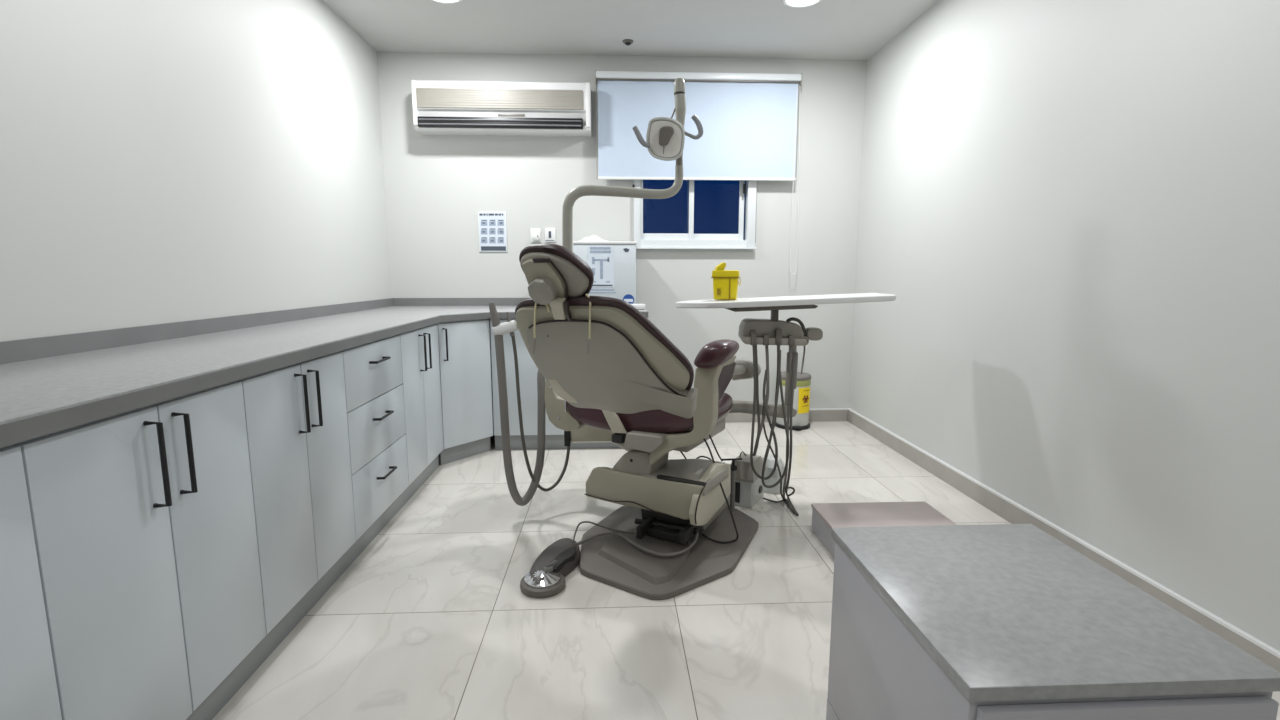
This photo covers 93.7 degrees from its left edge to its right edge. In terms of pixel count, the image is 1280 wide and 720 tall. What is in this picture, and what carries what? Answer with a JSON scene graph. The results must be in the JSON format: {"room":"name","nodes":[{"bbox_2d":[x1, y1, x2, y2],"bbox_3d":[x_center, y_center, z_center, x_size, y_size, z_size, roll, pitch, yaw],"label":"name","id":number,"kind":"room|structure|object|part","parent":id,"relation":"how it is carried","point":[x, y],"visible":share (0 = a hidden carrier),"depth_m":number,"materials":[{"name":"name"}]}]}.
{"room":"dental clinic","nodes":[
{"label":"dental clinic","id":0,"kind":"room"},
{"bbox_2d":[0,0,390,341],"bbox_3d":[-1.709,-0.370,1.271,0.150,2.590,5.980,0,8,-3],"label":"wall","id":1,"kind":"structure","parent":0,"point":[162,161],"depth_m":2.19,"materials":[{"name":"white paint"}]},
{"bbox_2d":[0,298,530,363],"bbox_3d":[-0.812,-0.137,2.359,1.740,0.056,3.980,0,8,-3],"label":"backsplash","id":2,"kind":"structure","parent":1,"relation":"attached to","point":[11,351],"depth_m":2.18,"materials":[{"name":"grey stone"}]},
{"bbox_2d":[377,52,866,408],"bbox_3d":[-0.095,-0.819,4.383,3.670,2.590,0.150,0,8,-3],"label":"wall","id":3,"kind":"structure","parent":0,"point":[437,186],"depth_m":4.26,"materials":[{"name":"white paint"}]},
{"bbox_2d":[478,212,506,251],"bbox_3d":[-1.042,-0.905,4.244,0.197,0.277,0.011,0,8,-3],"label":"poster","id":4,"kind":"object","parent":3,"relation":"attached to","point":[492,226],"visible":1,"depth_m":4.24,"materials":[{"name":"white paper"}]},
{"bbox_2d":[411,80,591,136],"bbox_3d":[-0.913,-1.692,4.035,1.160,0.310,0.214,0,8,-3],"label":"air conditioner","id":5,"kind":"object","parent":3,"relation":"attached to","point":[440,107],"visible":1,"depth_m":3.95,"materials":[{"name":"grey plastic"}]},
{"bbox_2d":[416,88,582,109],"bbox_3d":[-0.916,-1.712,3.935,1.085,0.122,0.010,0,8,-3],"label":"panel","id":6,"kind":"object","parent":5,"relation":"attached to","point":[426,98],"depth_m":3.93,"materials":[{"name":"beige plastic"}]},
{"bbox_2d":[530,228,540,241],"bbox_3d":[-0.741,-0.883,4.250,0.072,0.098,0.036,0,8,-3],"label":"wall socket","id":7,"kind":"object","parent":3,"relation":"attached to","point":[535,232],"visible":1,"depth_m":4.25,"materials":[{"name":"white plastic"}]},
{"bbox_2d":[545,228,555,241],"bbox_3d":[-0.637,-0.889,4.264,0.076,0.098,0.015,0,8,-3],"label":"wall switch","id":8,"kind":"object","parent":3,"relation":"attached to","point":[550,233],"visible":1,"depth_m":4.26,"materials":[{"name":"white plastic"}]},
{"bbox_2d":[632,180,756,248],"bbox_3d":[0.386,-1.294,4.267,0.902,0.997,0.110,0,8,-3],"label":"window","id":9,"kind":"structure","parent":3,"relation":"in","point":[689,240],"depth_m":4.30,"materials":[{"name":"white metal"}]},
{"bbox_3d":[0.185,-1.305,4.262,0.401,0.893,0.022,0,8,-3],"label":"sash","id":10,"kind":"part","parent":9,"relation":"part of","materials":[{"name":"white metal"}]},
{"bbox_3d":[0.546,-1.311,4.305,0.412,0.893,0.022,0,8,-3],"label":"sash","id":11,"kind":"part","parent":9,"relation":"part of","materials":[{"name":"white metal"}]},
{"bbox_2d":[595,70,801,274],"bbox_3d":[0.413,-1.288,4.211,1.434,1.362,0.105,0,8,-3],"label":"roller blind","id":12,"kind":"object","parent":3,"relation":"attached to","point":[749,122],"visible":0.98,"depth_m":4.15,"materials":[{"name":"fabric"}]},
{"bbox_3d":[1.103,-1.263,4.230,0.055,1.307,0.004,0,8,-3],"label":"pull cord","id":13,"kind":"part","parent":12,"relation":"part of","materials":[{"name":"white plastic"}]},
{"bbox_2d":[725,408,847,422],"bbox_3d":[0.804,0.421,4.521,1.542,0.097,0.016,0,8,-3],"label":"baseboard","id":14,"kind":"structure","parent":3,"relation":"attached to","point":[827,414],"depth_m":4.54,"materials":[{"name":"grey tile"}]},
{"bbox_2d":[323,0,938,59],"bbox_3d":[0.049,-1.713,1.161,3.670,0.100,6.280,0,8,-3],"label":"ceiling","id":15,"kind":"structure","parent":0,"point":[826,29],"depth_m":3.65,"materials":[{"name":"paint"}]},
{"bbox_2d":[432,0,461,3],"bbox_3d":[-1.054,-1.953,3.208,0.216,0.008,0.216,0,8,-3],"label":"recessed light","id":16,"kind":"object","parent":15,"relation":"in","point":[438,1],"visible":1,"depth_m":3.28,"materials":[{"name":"white plastic"}]},
{"bbox_2d":[435,0,457,2],"bbox_3d":[-1.054,-1.953,3.208,0.180,0.008,0.180,0,8,-3],"label":"diffuser","id":17,"kind":"object","parent":16,"relation":"attached to","point":[439,1],"depth_m":3.28,"materials":[{"name":"white"}]},
{"bbox_2d":[623,39,632,45],"bbox_3d":[-0.077,-2.038,3.860,0.068,0.026,0.068,0,8,-3],"label":"ceiling sensor","id":18,"kind":"object","parent":15,"relation":"attached to","point":[627,42],"visible":1,"depth_m":3.84,"materials":[{"name":"grey plastic"}]},
{"bbox_2d":[783,0,821,7],"bbox_3d":[0.886,-1.961,3.259,0.216,0.008,0.216,0,8,-3],"label":"recessed light","id":19,"kind":"object","parent":15,"relation":"in","point":[791,3],"visible":1,"depth_m":3.30,"materials":[{"name":"white"}]},
{"bbox_2d":[212,421,1279,719],"bbox_3d":[0.049,0.949,1.545,3.670,0.100,6.280,0,8,-3],"label":"floor","id":20,"kind":"structure","parent":0,"point":[433,620],"depth_m":1.98,"materials":[{"name":"tile"}]},
{"bbox_2d":[0,445,61,719],"bbox_3d":[-1.286,0.589,0.742,0.624,0.842,0.600,0,8,-3],"label":"base cabinet","id":21,"kind":"object","parent":20,"relation":"on","point":[28,685],"visible":0.96,"depth_m":0.99,"materials":[{"name":"laminate"}]},
{"bbox_2d":[10,381,265,719],"bbox_3d":[-1.314,0.504,1.335,0.624,0.842,0.600,0,8,-3],"label":"base cabinet","id":22,"kind":"object","parent":20,"relation":"on","point":[143,519],"visible":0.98,"depth_m":1.27,"materials":[{"name":"laminate"}]},
{"bbox_3d":[-1.038,0.480,1.193,0.018,0.726,0.296,0,8,-3],"label":"door","id":23,"kind":"part","parent":22,"relation":"part of","materials":[{"name":"laminate"}]},
{"bbox_3d":[-1.018,0.221,1.268,0.035,0.191,0.011,0,8,-3],"label":"handle","id":24,"kind":"part","parent":22,"relation":"part of","materials":[{"name":"black plastic"}]},
{"bbox_3d":[-1.022,0.210,1.347,0.035,0.191,0.011,0,8,-3],"label":"handle","id":25,"kind":"part","parent":22,"relation":"part of","materials":[{"name":"black plastic"}]},
{"bbox_3d":[-1.053,0.437,1.490,0.018,0.726,0.296,0,8,-3],"label":"door","id":26,"kind":"part","parent":22,"relation":"part of","materials":[{"name":"laminate"}]},
{"bbox_2d":[235,352,355,667],"bbox_3d":[-1.342,0.418,1.928,0.624,0.842,0.600,0,8,-3],"label":"base cabinet","id":27,"kind":"object","parent":20,"relation":"on","point":[296,414],"visible":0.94,"depth_m":1.86,"materials":[{"name":"laminate"}]},
{"bbox_3d":[-1.067,0.394,1.786,0.018,0.726,0.296,0,8,-3],"label":"door","id":28,"kind":"part","parent":27,"relation":"part of","materials":[{"name":"laminate"}]},
{"bbox_3d":[-1.046,0.136,1.861,0.035,0.191,0.011,0,8,-3],"label":"handle","id":29,"kind":"part","parent":27,"relation":"part of","materials":[{"name":"black plastic"}]},
{"bbox_3d":[-1.050,0.124,1.940,0.035,0.191,0.011,0,8,-3],"label":"handle","id":30,"kind":"part","parent":27,"relation":"part of","materials":[{"name":"black plastic"}]},
{"bbox_3d":[-1.081,0.351,2.083,0.018,0.726,0.296,0,8,-3],"label":"door","id":31,"kind":"part","parent":27,"relation":"part of","materials":[{"name":"laminate"}]},
{"bbox_2d":[338,335,408,565],"bbox_3d":[-1.371,0.333,2.521,0.624,0.842,0.600,0,8,-3],"label":"base cabinet","id":32,"kind":"object","parent":20,"relation":"on","point":[373,378],"visible":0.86,"depth_m":2.48,"materials":[{"name":"laminate"}]},
{"bbox_3d":[-1.102,0.040,2.492,0.018,0.226,0.596,0,8,-3],"label":"drawer","id":33,"kind":"part","parent":32,"relation":"part of","materials":[{"name":"laminate"}]},
{"bbox_3d":[-1.102,0.273,2.526,0.018,0.236,0.596,0,8,-3],"label":"drawer","id":34,"kind":"part","parent":32,"relation":"part of","materials":[{"name":"laminate"}]},
{"bbox_3d":[-1.077,0.000,2.487,0.035,0.011,0.151,0,8,-3],"label":"handle","id":35,"kind":"part","parent":32,"relation":"part of","materials":[{"name":"black plastic"}]},
{"bbox_3d":[-1.102,0.520,2.561,0.018,0.256,0.596,0,8,-3],"label":"drawer","id":36,"kind":"part","parent":32,"relation":"part of","materials":[{"name":"laminate"}]},
{"bbox_3d":[-1.077,0.233,2.521,0.035,0.011,0.151,0,8,-3],"label":"handle","id":37,"kind":"part","parent":32,"relation":"part of","materials":[{"name":"black plastic"}]},
{"bbox_3d":[-1.077,0.480,2.557,0.035,0.011,0.151,0,8,-3],"label":"handle","id":38,"kind":"part","parent":32,"relation":"part of","materials":[{"name":"black plastic"}]},
{"bbox_2d":[398,324,443,505],"bbox_3d":[-1.399,0.247,3.117,0.624,0.842,0.605,0,8,-3],"label":"base cabinet","id":39,"kind":"object","parent":20,"relation":"on","point":[419,347],"visible":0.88,"depth_m":3.07,"materials":[{"name":"laminate"}]},
{"bbox_3d":[-1.123,0.223,2.974,0.018,0.726,0.298,0,8,-3],"label":"door","id":40,"kind":"part","parent":39,"relation":"part of","materials":[{"name":"laminate"}]},
{"bbox_3d":[-1.103,-0.035,3.050,0.035,0.191,0.011,0,8,-3],"label":"handle","id":41,"kind":"part","parent":39,"relation":"part of","materials":[{"name":"black plastic"}]},
{"bbox_3d":[-1.107,-0.047,3.129,0.035,0.191,0.011,0,8,-3],"label":"handle","id":42,"kind":"part","parent":39,"relation":"part of","materials":[{"name":"black plastic"}]},
{"bbox_3d":[-1.138,0.180,3.273,0.018,0.726,0.298,0,8,-3],"label":"door","id":43,"kind":"part","parent":39,"relation":"part of","materials":[{"name":"laminate"}]},
{"bbox_2d":[436,318,493,464],"bbox_3d":[-1.339,0.135,3.897,0.818,0.842,0.959,0,8,-3],"label":"base cabinet","id":44,"kind":"object","parent":20,"relation":"on","point":[465,362],"visible":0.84,"depth_m":3.57,"materials":[{"name":"laminate"}]},
{"bbox_2d":[0,298,647,447],"bbox_3d":[-0.784,-0.117,2.363,1.795,0.096,3.980,0,8,-3],"label":"countertop","id":45,"kind":"structure","parent":44,"relation":"on","point":[49,384],"depth_m":1.69,"materials":[{"name":"grey stone"}]},
{"bbox_2d":[573,241,636,303],"bbox_3d":[-0.239,-0.586,4.131,0.422,0.438,0.331,0,8,-3],"label":"appliance","id":46,"kind":"object","parent":45,"relation":"on","point":[612,263],"visible":0.59,"depth_m":3.97,"materials":[{"name":"plastic"}]},
{"bbox_2d":[579,235,606,240],"bbox_3d":[-0.316,-0.825,4.071,0.224,0.051,0.152,0,8,-3],"label":"crumpled cloth","id":47,"kind":"object","parent":46,"relation":"on","point":[592,237],"visible":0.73,"depth_m":4.04,"materials":[{"name":"white fabric"}]},
{"bbox_3d":[-0.239,-0.794,4.101,0.422,0.018,0.331,0,8,-3],"label":"lid","id":48,"kind":"part","parent":46,"relation":"part of","materials":[{"name":"white plastic"}]},
{"bbox_2d":[631,304,644,308],"bbox_3d":[-0.018,-0.345,3.874,0.100,0.032,0.100,0,8,-3],"label":"tissue box","id":49,"kind":"object","parent":45,"relation":"on","point":[637,306],"visible":0.57,"depth_m":3.83,"materials":[{"name":"white cardboard"}]},
{"bbox_3d":[-1.103,-0.087,3.404,0.035,0.191,0.011,6,10,36],"label":"handle","id":50,"kind":"part","parent":44,"relation":"part of","materials":[{"name":"black plastic"}]},
{"bbox_2d":[490,318,573,449],"bbox_3d":[-0.684,0.112,4.051,0.500,0.842,0.709,0,8,-3],"label":"base cabinet","id":51,"kind":"object","parent":20,"relation":"on","point":[554,437],"visible":0.34,"depth_m":3.74,"materials":[{"name":"laminate"}]},
{"bbox_2d":[574,442,620,448],"bbox_3d":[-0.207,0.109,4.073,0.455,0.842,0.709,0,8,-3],"label":"baseboard","id":52,"kind":"structure","parent":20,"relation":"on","point":[582,445],"depth_m":3.84,"materials":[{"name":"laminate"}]},
{"bbox_2d":[520,521,698,597],"bbox_3d":[-0.129,0.735,2.344,0.727,0.094,0.359,-4,9,-23],"label":"foot pedal","id":53,"kind":"object","parent":20,"relation":"on","point":[545,578],"visible":0.98,"depth_m":2.23,"materials":[{"name":"plastic"}]},
{"bbox_2d":[515,244,760,599],"bbox_3d":[0.105,0.163,2.450,1.066,1.196,1.352,0,8,-3],"label":"dental chair","id":54,"kind":"object","parent":20,"relation":"on","point":[610,374],"visible":0.99,"depth_m":2.20,"materials":[{"name":"grey plastic"}]},
{"bbox_2d":[489,303,569,505],"bbox_3d":[-0.484,0.195,2.737,0.370,0.919,0.114,-8,11,-44],"label":"suction arm","id":55,"kind":"object","parent":54,"relation":"attached to","point":[499,329],"visible":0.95,"depth_m":2.67},
{"bbox_3d":[-0.625,-0.179,2.594,0.052,0.139,0.036,0,8,-3],"label":"suction handle","id":56,"kind":"part","parent":55,"relation":"part of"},
{"bbox_3d":[-0.323,-0.130,1.869,0.019,0.123,0.006,0,8,-3],"label":"elastic cord","id":57,"kind":"part","parent":54,"relation":"part of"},
{"bbox_3d":[-0.291,-0.208,1.796,0.099,0.088,0.070,5,10,33],"label":"adjusting knob","id":58,"kind":"part","parent":54,"relation":"part of","materials":[{"name":"grey plastic"}]},
{"bbox_2d":[519,244,593,295],"bbox_3d":[-0.242,-0.257,1.797,0.244,0.178,0.133,5,9,30],"label":"cushion","id":59,"kind":"object","parent":54,"relation":"on","point":[548,269],"depth_m":1.75,"materials":[{"name":"red plastic"}]},
{"bbox_3d":[-0.241,-0.154,1.805,0.050,0.069,0.081,1,8,8],"label":"headrest stem","id":60,"kind":"part","parent":54,"relation":"part of","materials":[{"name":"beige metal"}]},
{"bbox_3d":[-0.321,0.193,2.565,0.184,0.214,0.050,5,9,29],"label":"yoke arm","id":61,"kind":"part","parent":54,"relation":"part of"},
{"bbox_2d":[564,430,570,445],"bbox_3d":[-0.347,0.373,2.869,0.030,0.075,0.030,0,8,-3],"label":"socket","id":62,"kind":"object","parent":54,"relation":"attached to","point":[567,434],"depth_m":2.86,"materials":[{"name":"black plastic"}]},
{"bbox_3d":[-0.215,-0.146,1.778,0.018,0.061,0.060,0,8,3],"label":"release lever","id":63,"kind":"part","parent":54,"relation":"part of","materials":[{"name":"black plastic"}]},
{"bbox_3d":[-0.152,-0.129,1.766,0.018,0.134,0.006,0,8,-3],"label":"elastic cord","id":64,"kind":"part","parent":54,"relation":"part of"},
{"bbox_2d":[515,296,693,389],"bbox_3d":[-0.115,-0.015,1.952,0.608,0.398,0.335,5,10,31],"label":"cushion","id":65,"kind":"object","parent":54,"relation":"on","point":[575,342],"depth_m":1.85,"materials":[{"name":"leather"}]},
{"bbox_3d":[-0.106,0.022,1.960,0.573,0.371,0.320,5,10,31],"label":"panel","id":66,"kind":"part","parent":54,"relation":"part of","materials":[{"name":"beige plastic"}]},
{"bbox_3d":[-0.102,0.242,2.369,0.110,0.092,0.014,5,9,29],"label":"recline lever","id":67,"kind":"part","parent":54,"relation":"part of","materials":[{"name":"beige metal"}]},
{"bbox_3d":[-0.083,0.310,2.383,0.050,0.035,0.040,5,9,29],"label":"lever","id":68,"kind":"part","parent":54,"relation":"part of","materials":[{"name":"plastic"}]},
{"bbox_3d":[-0.028,0.411,2.827,0.119,0.197,0.538,-8,11,-42],"label":"arm","id":69,"kind":"part","parent":54,"relation":"part of","materials":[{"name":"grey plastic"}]},
{"bbox_3d":[0.016,0.198,2.502,0.637,0.172,0.300,5,9,29],"label":"seat","id":70,"kind":"part","parent":54,"relation":"part of","materials":[{"name":"red leather"}]},
{"bbox_2d":[562,78,702,251],"bbox_3d":[-0.043,-0.696,2.783,0.658,1.201,0.186,0,8,-3],"label":"light","id":71,"kind":"object","parent":54,"relation":"on","point":[665,136],"visible":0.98,"depth_m":2.77,"materials":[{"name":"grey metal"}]},
{"bbox_3d":[-0.014,-0.839,2.832,0.436,0.152,0.048,0,8,-3],"label":"swing arm","id":72,"kind":"part","parent":71,"relation":"part of"},
{"bbox_3d":[0.006,-1.004,2.698,0.082,0.094,0.025,0,8,-3],"label":"grip handle","id":73,"kind":"part","parent":71,"relation":"part of","materials":[{"name":"grey plastic"}]},
{"bbox_3d":[0.187,-1.087,2.806,0.055,0.293,0.051,0,8,-3],"label":"arm","id":74,"kind":"part","parent":71,"relation":"part of"},
{"bbox_3d":[0.235,-1.054,2.712,0.105,0.109,0.025,0,8,-3],"label":"grip handle","id":75,"kind":"part","parent":71,"relation":"part of","materials":[{"name":"grey plastic"}]},
{"bbox_3d":[0.104,0.746,2.504,0.658,0.027,0.877,4,9,24],"label":"plate","id":76,"kind":"part","parent":54,"relation":"part of","materials":[{"name":"grey metal"}]},
{"bbox_3d":[0.145,0.301,2.646,0.340,0.070,0.420,5,9,29],"label":"seat frame","id":77,"kind":"part","parent":54,"relation":"part of","materials":[{"name":"grey plastic"}]},
{"bbox_2d":[709,434,722,461],"bbox_3d":[0.322,0.372,2.557,0.009,0.205,0.266,3,9,21],"label":"cable","id":78,"kind":"object","parent":54,"relation":"hanging from","point":[709,434],"visible":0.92,"depth_m":2.55,"materials":[{"name":"rubber"}]},
{"bbox_3d":[0.283,-0.023,2.190,0.144,0.102,0.172,5,9,29],"label":"armrest","id":79,"kind":"part","parent":54,"relation":"part of","materials":[{"name":"leather"}]},
{"bbox_2d":[699,438,737,543],"bbox_3d":[0.316,0.525,2.418,0.167,0.437,0.086,2,8,11],"label":"cable","id":80,"kind":"object","parent":54,"relation":"hanging from","point":[704,439],"visible":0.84,"depth_m":2.42,"materials":[{"name":"rubber"}]},
{"bbox_2d":[675,293,895,514],"bbox_3d":[0.686,0.194,2.897,1.032,1.018,0.405,0,8,-3],"label":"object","id":81,"kind":"object","parent":54,"relation":"attached to","point":[773,331],"visible":0.98,"depth_m":2.81,"materials":[{"name":"grey plastic"}]},
{"bbox_2d":[711,262,740,299],"bbox_3d":[0.419,-0.382,2.897,0.140,0.176,0.123,2,8,12],"label":"sharps container","id":82,"kind":"object","parent":81,"relation":"on","point":[725,282],"visible":1,"depth_m":2.85,"materials":[{"name":"yellow plastic"}]},
{"bbox_3d":[0.415,-0.415,2.893,0.127,0.034,0.119,2,8,12],"label":"lid","id":83,"kind":"part","parent":82,"relation":"part of","materials":[{"name":"yellow plastic"}]},
{"bbox_3d":[0.531,0.244,2.958,0.477,0.082,0.070,0,8,-3],"label":"swing arm","id":84,"kind":"part","parent":81,"relation":"part of","materials":[{"name":"grey plastic"}]},
{"bbox_3d":[0.635,-0.091,2.844,0.310,0.046,0.040,0,8,-3],"label":"holder rail","id":85,"kind":"part","parent":81,"relation":"part of","materials":[{"name":"grey plastic"}]},
{"bbox_3d":[0.644,-0.204,2.874,0.029,0.077,0.040,0,8,-3],"label":"post","id":86,"kind":"part","parent":81,"relation":"part of","materials":[{"name":"grey metal"}]},
{"bbox_2d":[675,293,895,311],"bbox_3d":[0.685,-0.277,2.867,1.032,0.078,0.330,0,8,-3],"label":"tray","id":87,"kind":"object","parent":81,"relation":"on","point":[774,304],"depth_m":2.74,"materials":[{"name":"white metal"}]},
{"bbox_3d":[0.838,-0.126,2.897,0.080,0.062,0.054,0,8,-3],"label":"knob","id":88,"kind":"part","parent":81,"relation":"part of","materials":[{"name":"grey plastic"}]},
{"bbox_2d":[722,451,766,511],"bbox_3d":[0.482,0.562,2.887,0.154,0.284,0.358,5,9,29],"label":"junction box","id":89,"kind":"object","parent":20,"relation":"on","point":[747,489],"visible":0.9,"depth_m":2.87,"materials":[{"name":"grey plastic"}]},
{"bbox_2d":[722,458,741,469],"bbox_3d":[0.417,0.480,2.739,0.097,0.066,0.030,0,8,-3],"label":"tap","id":90,"kind":"object","parent":89,"relation":"on","point":[733,467],"depth_m":2.73,"materials":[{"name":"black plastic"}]},
{"bbox_3d":[0.518,0.522,2.946,0.154,0.074,0.212,5,9,29],"label":"sloping lid","id":91,"kind":"part","parent":89,"relation":"part of","materials":[{"name":"grey plastic"}]},
{"bbox_2d":[762,454,784,493],"bbox_3d":[0.688,0.581,3.128,0.152,0.173,0.160,6,10,37],"label":"pump","id":92,"kind":"object","parent":20,"relation":"on","point":[770,462],"visible":0.51,"depth_m":3.06,"materials":[{"name":"grey plastic"}]},
{"bbox_2d":[763,497,798,515],"bbox_3d":[0.668,0.696,2.857,0.124,0.021,0.191,0,8,-3],"label":"cable","id":93,"kind":"object","parent":20,"relation":"on","point":[763,497],"visible":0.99,"depth_m":2.93,"materials":[{"name":"grey rubber"}]},
{"bbox_2d":[775,371,810,429],"bbox_3d":[1.119,0.289,4.391,0.260,0.396,0.261,7,11,42],"label":"waste bin","id":94,"kind":"object","parent":20,"relation":"on","point":[801,402],"visible":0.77,"depth_m":4.29,"materials":[{"name":"grey plastic"}]},
{"bbox_3d":[1.120,0.113,4.366,0.244,0.040,0.244,0,8,-3],"label":"lid","id":95,"kind":"part","parent":94,"relation":"part of","materials":[{"name":"white plastic"}]},
{"bbox_2d":[811,501,956,557],"bbox_3d":[1.016,0.737,2.241,0.508,0.122,0.789,0,8,-3],"label":"step","id":96,"kind":"structure","parent":20,"relation":"on","point":[825,516],"depth_m":2.49,"materials":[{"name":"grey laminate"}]},
{"bbox_2d":[826,524,1279,719],"bbox_3d":[0.723,0.694,1.196,0.498,0.505,0.603,0,8,-3],"label":"base cabinet","id":97,"kind":"object","parent":20,"relation":"on","point":[991,621],"visible":1,"depth_m":1.06,"materials":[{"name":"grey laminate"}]},
{"bbox_3d":[0.734,0.611,0.915,0.460,0.190,0.017,0,8,-3],"label":"drawer","id":98,"kind":"part","parent":97,"relation":"part of","materials":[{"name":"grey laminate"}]},
{"bbox_2d":[850,0,1279,651],"bbox_3d":[1.807,-0.394,1.435,0.150,2.590,5.980,0,8,-3],"label":"wall","id":99,"kind":"structure","parent":0,"point":[1069,211],"depth_m":2.25,"materials":[{"name":"white paint"}]},
{"bbox_2d":[847,408,1279,671],"bbox_3d":[1.724,0.839,1.619,0.016,0.097,5.959,0,8,-3],"label":"baseboard","id":100,"kind":"structure","parent":99,"relation":"attached to","point":[1004,507],"depth_m":2.41,"materials":[{"name":"grey stone"}]}
]}

